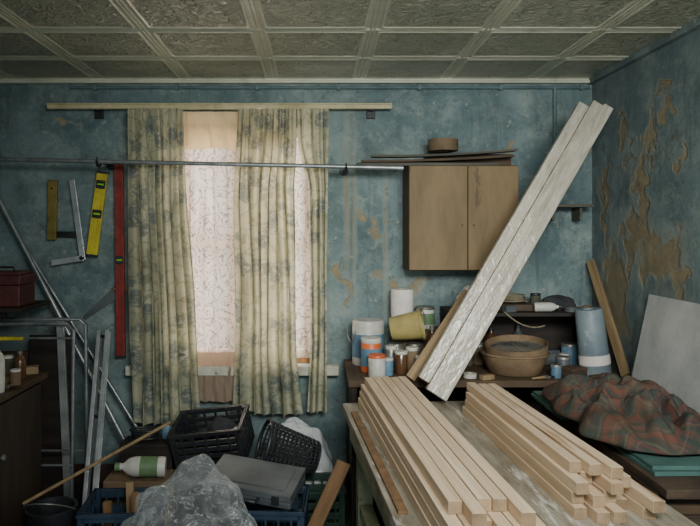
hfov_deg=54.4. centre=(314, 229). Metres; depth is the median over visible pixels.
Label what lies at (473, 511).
batten
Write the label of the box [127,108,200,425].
curtain
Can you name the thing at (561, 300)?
folded cloth
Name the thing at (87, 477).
rails
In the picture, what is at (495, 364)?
basin
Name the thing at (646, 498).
batten
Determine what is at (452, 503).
batten
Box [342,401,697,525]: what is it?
workbench
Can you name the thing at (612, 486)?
batten
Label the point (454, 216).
upper cabinet
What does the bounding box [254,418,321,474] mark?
mesh basket
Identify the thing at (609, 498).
batten
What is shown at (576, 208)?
wall shelf
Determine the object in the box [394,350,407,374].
jar
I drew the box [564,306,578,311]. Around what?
tape roll
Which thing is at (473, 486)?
batten
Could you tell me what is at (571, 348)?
tin can
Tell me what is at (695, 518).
panel board
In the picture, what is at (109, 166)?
wall hook
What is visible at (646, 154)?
wall
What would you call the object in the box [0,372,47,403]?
countertop
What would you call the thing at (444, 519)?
batten
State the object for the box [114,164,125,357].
spirit level
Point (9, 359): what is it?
jar
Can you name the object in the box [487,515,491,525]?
batten
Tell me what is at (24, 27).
trim
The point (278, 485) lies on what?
tool case
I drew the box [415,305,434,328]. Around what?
tin
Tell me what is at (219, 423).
rag
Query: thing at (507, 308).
box
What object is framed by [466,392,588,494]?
batten
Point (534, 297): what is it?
jar
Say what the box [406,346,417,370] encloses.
jar
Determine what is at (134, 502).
wood offcut
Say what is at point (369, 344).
tin
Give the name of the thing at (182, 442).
crate
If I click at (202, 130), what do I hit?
roller blind
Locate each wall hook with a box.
[95,157,113,169]
[339,163,348,175]
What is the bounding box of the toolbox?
[0,266,35,306]
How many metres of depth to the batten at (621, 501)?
2.04 m
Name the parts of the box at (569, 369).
lid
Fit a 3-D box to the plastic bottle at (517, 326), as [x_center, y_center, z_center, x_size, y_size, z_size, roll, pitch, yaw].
[1.180,0.654,3.950,0.073,0.210,0.073,0,0,0]
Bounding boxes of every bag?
[120,454,254,525]
[275,417,332,490]
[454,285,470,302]
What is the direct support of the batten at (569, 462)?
on the batten at (575, 482)
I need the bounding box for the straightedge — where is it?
[56,321,70,496]
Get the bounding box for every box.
[103,469,173,525]
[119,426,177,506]
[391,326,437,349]
[499,293,533,310]
[502,305,515,312]
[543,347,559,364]
[562,365,587,377]
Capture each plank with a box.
[356,163,498,166]
[361,154,514,162]
[371,148,517,157]
[424,154,510,164]
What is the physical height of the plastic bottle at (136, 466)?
0.105 m
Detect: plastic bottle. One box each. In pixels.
[0,351,4,392]
[114,456,166,476]
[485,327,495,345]
[513,324,524,346]
[534,302,561,311]
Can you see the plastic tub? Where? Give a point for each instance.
(54, 510)
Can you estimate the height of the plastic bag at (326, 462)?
0.435 m
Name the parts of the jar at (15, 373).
lid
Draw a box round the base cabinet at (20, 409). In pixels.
[0,372,47,525]
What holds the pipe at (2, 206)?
on the floor
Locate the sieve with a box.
[485,334,548,356]
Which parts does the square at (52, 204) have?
blade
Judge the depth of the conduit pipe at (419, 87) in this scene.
4.02 m
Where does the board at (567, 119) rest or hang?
on the workbench
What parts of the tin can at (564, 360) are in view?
lid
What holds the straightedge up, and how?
on the floor
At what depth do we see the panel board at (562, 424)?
2.42 m
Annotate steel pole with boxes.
[0,157,402,170]
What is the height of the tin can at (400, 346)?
0.125 m
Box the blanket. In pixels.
[541,372,699,454]
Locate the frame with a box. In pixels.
[0,318,87,497]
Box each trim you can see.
[0,0,676,78]
[0,78,589,83]
[125,363,338,375]
[587,17,699,84]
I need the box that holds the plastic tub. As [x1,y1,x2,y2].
[23,496,77,525]
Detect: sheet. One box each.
[531,393,570,419]
[533,391,549,405]
[607,443,699,475]
[624,449,699,469]
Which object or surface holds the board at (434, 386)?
on the workbench
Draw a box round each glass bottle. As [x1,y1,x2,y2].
[14,351,25,378]
[425,326,434,345]
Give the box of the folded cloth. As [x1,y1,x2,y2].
[542,295,576,308]
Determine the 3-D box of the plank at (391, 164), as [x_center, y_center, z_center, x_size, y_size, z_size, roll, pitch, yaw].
[0.634,-0.369,3.860,0.799,0.016,0.100,0,0,-1]
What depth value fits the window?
4.10 m
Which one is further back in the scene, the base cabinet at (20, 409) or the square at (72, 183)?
the square at (72, 183)
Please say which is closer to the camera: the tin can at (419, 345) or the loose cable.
the loose cable
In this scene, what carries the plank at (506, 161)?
on the upper cabinet at (454, 216)
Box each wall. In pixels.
[0,84,591,463]
[592,28,699,375]
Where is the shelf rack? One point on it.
(560, 325)
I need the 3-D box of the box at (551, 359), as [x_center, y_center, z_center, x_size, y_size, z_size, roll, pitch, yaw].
[1.300,0.719,3.880,0.144,0.080,0.116,0,0,-11]
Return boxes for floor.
[41,483,384,525]
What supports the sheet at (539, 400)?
on the panel board at (669, 487)
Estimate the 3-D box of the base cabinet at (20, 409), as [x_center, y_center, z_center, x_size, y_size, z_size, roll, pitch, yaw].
[-1.663,1.105,2.850,0.664,0.791,1.100,0,0,0]
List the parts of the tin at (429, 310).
lid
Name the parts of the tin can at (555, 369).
lid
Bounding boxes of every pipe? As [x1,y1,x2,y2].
[0,197,125,440]
[25,244,137,429]
[70,84,589,142]
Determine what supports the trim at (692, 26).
attached to the wall at (646, 154)
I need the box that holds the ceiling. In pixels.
[0,0,699,78]
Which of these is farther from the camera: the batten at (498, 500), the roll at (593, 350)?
the roll at (593, 350)
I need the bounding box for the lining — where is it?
[197,352,234,401]
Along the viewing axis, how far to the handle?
3.17 m
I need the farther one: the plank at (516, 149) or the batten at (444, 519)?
the plank at (516, 149)
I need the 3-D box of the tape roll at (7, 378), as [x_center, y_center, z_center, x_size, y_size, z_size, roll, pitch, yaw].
[-1.460,0.696,3.160,0.076,0.025,0.076,0,0,0]
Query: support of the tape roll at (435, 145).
on the plank at (516, 149)
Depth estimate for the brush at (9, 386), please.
3.02 m
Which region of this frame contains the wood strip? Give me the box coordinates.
[406,289,466,381]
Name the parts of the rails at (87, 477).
rail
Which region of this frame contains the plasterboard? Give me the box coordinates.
[632,294,699,413]
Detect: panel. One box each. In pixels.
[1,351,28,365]
[28,335,70,495]
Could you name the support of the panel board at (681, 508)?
on the panel board at (695, 518)
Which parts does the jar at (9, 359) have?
lid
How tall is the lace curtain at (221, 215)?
1.366 m
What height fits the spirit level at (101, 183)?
0.507 m
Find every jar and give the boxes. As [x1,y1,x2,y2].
[4,354,13,373]
[10,368,20,385]
[368,353,385,376]
[385,345,396,370]
[386,357,392,375]
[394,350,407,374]
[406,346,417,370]
[473,343,484,364]
[530,293,540,303]
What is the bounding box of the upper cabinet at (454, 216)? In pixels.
[403,165,518,270]
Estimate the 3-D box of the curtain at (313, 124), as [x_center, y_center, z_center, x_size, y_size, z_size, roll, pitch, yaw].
[-0.010,0.180,3.909,0.181,1.751,0.071,0,0,9]
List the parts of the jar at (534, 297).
lid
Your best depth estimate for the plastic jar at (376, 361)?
3.48 m
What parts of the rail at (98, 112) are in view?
rail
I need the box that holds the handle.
[22,421,170,504]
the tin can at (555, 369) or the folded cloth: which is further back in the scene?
the folded cloth
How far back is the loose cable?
3.66 m
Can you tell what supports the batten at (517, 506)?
on the batten at (507, 514)
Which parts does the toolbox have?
handle, lid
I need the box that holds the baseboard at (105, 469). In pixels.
[74,464,346,482]
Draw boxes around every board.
[307,459,349,525]
[418,102,588,382]
[424,119,567,364]
[425,100,602,394]
[436,104,612,400]
[540,412,699,513]
[542,405,699,503]
[543,406,699,498]
[586,258,629,376]
[682,514,699,525]
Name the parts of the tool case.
handle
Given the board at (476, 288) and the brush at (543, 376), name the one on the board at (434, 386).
the board at (476, 288)
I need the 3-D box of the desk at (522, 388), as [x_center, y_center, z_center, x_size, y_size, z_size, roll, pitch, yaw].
[0.900,1.130,3.720,1.460,0.740,0.580,0,0,0]
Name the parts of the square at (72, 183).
arm, arm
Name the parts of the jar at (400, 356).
lid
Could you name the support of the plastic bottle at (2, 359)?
on the countertop
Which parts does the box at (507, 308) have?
lid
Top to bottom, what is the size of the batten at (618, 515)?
0.034 m
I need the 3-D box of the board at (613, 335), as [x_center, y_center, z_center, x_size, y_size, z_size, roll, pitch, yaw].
[1.607,0.464,3.745,0.036,0.600,0.527,0,0,2]
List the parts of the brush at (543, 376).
handle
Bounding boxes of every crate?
[75,487,166,525]
[166,403,254,469]
[175,466,260,522]
[225,484,309,525]
[287,472,345,525]
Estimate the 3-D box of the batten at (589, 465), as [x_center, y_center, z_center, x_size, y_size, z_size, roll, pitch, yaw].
[0.799,0.716,2.563,0.037,0.034,1.070,0,0,-4]
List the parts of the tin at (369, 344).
lid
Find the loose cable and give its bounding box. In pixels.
[504,311,544,327]
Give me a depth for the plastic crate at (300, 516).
3.01 m
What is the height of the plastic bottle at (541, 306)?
0.053 m
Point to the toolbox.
(17, 287)
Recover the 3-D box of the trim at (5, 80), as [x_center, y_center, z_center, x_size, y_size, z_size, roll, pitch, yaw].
[-0.175,-0.883,4.028,3.650,0.033,0.044,0,0,0]
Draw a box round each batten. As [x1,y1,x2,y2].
[358,397,430,525]
[360,391,439,525]
[361,384,462,525]
[365,377,461,513]
[372,376,486,525]
[381,376,490,511]
[390,377,506,511]
[398,376,535,525]
[455,513,471,525]
[462,406,586,519]
[465,400,583,503]
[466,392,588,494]
[467,382,580,472]
[478,383,601,475]
[486,509,511,525]
[487,383,622,478]
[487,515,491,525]
[501,510,520,525]
[536,516,544,525]
[577,469,591,482]
[583,500,609,524]
[584,483,604,506]
[590,480,615,502]
[592,473,623,494]
[604,502,626,523]
[614,495,626,509]
[619,471,630,487]
[622,493,655,519]
[624,479,665,512]
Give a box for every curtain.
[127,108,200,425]
[184,128,310,357]
[231,108,302,417]
[297,108,328,413]
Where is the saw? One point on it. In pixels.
(109, 297)
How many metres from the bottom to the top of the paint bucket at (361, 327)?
0.250 m
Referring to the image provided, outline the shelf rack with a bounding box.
[440,306,579,352]
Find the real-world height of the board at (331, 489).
0.512 m
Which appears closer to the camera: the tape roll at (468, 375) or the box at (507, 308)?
the tape roll at (468, 375)
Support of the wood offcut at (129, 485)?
in the plastic crate at (119, 515)
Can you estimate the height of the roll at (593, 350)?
0.349 m
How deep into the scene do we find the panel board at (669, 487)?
2.26 m
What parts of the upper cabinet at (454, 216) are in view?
door, door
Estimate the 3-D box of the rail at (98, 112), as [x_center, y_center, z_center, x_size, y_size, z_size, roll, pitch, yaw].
[-0.556,-0.699,3.996,2.009,0.077,0.106,0,0,0]
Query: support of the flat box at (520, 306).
on the shelf rack
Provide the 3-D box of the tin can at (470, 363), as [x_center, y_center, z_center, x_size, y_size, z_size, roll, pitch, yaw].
[0.840,0.695,3.840,0.102,0.128,0.102,0,0,-43]
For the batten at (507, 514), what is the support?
on the batten
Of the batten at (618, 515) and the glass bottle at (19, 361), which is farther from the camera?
the glass bottle at (19, 361)
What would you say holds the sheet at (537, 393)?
on the sheet at (539, 400)
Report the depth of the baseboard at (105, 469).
4.03 m
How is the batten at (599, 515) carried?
on the workbench
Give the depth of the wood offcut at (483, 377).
3.44 m
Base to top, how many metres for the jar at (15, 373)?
0.072 m
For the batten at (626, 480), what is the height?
0.034 m
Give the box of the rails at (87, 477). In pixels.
[82,330,110,504]
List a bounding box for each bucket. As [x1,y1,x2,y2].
[346,318,383,365]
[389,309,427,339]
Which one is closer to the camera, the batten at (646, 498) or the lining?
the batten at (646, 498)
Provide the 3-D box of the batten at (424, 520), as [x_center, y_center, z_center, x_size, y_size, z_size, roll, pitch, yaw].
[0.290,0.823,2.410,0.037,0.034,1.744,0,0,-4]
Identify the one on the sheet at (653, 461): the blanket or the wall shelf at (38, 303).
the blanket
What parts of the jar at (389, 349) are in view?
lid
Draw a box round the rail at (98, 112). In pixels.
[46,103,391,118]
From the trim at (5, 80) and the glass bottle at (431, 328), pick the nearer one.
the glass bottle at (431, 328)
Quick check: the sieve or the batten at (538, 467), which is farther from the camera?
the sieve
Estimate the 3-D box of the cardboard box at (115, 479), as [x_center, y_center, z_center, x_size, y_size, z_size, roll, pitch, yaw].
[-0.895,1.375,3.470,0.320,0.250,0.180,0,0,0]
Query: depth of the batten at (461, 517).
1.73 m
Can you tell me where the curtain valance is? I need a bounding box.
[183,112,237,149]
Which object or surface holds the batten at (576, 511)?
on the workbench
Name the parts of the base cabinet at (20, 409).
knob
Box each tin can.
[162,423,172,438]
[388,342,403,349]
[406,342,421,354]
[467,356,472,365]
[550,363,561,378]
[556,355,569,365]
[561,342,578,364]
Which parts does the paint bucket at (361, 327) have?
wire handle, lid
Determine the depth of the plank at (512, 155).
3.80 m
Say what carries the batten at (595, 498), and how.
on the batten at (599, 515)
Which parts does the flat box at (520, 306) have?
cable coil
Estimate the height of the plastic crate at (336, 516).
0.200 m
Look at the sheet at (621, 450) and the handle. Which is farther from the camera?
the handle
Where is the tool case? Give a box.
[203,454,305,509]
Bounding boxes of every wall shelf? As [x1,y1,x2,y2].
[0,300,50,316]
[550,204,593,220]
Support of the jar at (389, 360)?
on the desk at (522, 388)
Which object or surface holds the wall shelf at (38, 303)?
attached to the wall
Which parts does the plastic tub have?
handle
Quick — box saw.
[83,284,126,318]
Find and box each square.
[47,180,76,239]
[51,180,85,265]
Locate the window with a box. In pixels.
[184,125,310,362]
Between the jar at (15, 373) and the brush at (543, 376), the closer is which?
the jar at (15, 373)
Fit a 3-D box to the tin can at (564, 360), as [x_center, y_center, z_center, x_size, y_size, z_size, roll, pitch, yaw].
[1.313,0.714,3.600,0.072,0.090,0.072,0,0,-35]
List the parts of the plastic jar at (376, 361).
lid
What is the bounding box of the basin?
[479,346,549,376]
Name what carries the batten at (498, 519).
on the batten
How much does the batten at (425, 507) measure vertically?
0.034 m
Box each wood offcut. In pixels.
[26,365,38,374]
[103,501,112,525]
[126,482,134,512]
[130,491,139,525]
[479,374,494,380]
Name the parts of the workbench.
leg, wood strip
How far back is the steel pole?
3.78 m
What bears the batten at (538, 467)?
on the batten at (576, 511)
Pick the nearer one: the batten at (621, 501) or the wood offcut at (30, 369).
the batten at (621, 501)
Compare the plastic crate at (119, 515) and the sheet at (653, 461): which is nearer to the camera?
the sheet at (653, 461)
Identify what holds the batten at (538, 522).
on the batten
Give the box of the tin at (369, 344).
[361,336,380,372]
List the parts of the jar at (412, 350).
lid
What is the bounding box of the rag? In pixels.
[192,416,237,450]
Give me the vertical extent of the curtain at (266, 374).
1.762 m
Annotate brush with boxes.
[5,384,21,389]
[532,375,554,379]
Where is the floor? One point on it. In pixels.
(78, 487)
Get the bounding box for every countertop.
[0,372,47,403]
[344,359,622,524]
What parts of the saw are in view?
blade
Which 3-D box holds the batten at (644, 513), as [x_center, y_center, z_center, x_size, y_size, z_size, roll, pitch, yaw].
[0.918,0.823,2.552,0.037,0.034,1.166,0,0,-5]
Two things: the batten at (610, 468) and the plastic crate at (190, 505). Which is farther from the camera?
the plastic crate at (190, 505)
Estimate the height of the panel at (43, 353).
0.899 m
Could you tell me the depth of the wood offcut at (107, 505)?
3.04 m
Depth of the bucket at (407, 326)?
3.73 m
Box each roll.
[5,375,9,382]
[391,288,412,316]
[428,138,457,152]
[463,372,476,378]
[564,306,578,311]
[575,307,611,375]
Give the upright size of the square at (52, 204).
0.354 m
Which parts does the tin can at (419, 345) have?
lid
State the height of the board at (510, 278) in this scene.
1.474 m
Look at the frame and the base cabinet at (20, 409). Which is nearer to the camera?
the base cabinet at (20, 409)
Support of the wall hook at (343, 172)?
attached to the wall at (365, 220)
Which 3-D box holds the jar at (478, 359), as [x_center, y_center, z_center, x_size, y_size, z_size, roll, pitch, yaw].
[0.930,0.703,3.860,0.073,0.112,0.073,0,0,16]
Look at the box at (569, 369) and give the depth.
3.47 m
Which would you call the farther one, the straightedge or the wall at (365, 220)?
the wall at (365, 220)
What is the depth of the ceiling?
3.16 m
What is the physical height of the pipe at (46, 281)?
1.479 m
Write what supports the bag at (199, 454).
on the floor
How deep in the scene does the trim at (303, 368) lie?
3.95 m
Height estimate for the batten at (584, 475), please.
0.034 m
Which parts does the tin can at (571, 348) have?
lid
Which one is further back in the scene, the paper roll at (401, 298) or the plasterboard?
the paper roll at (401, 298)

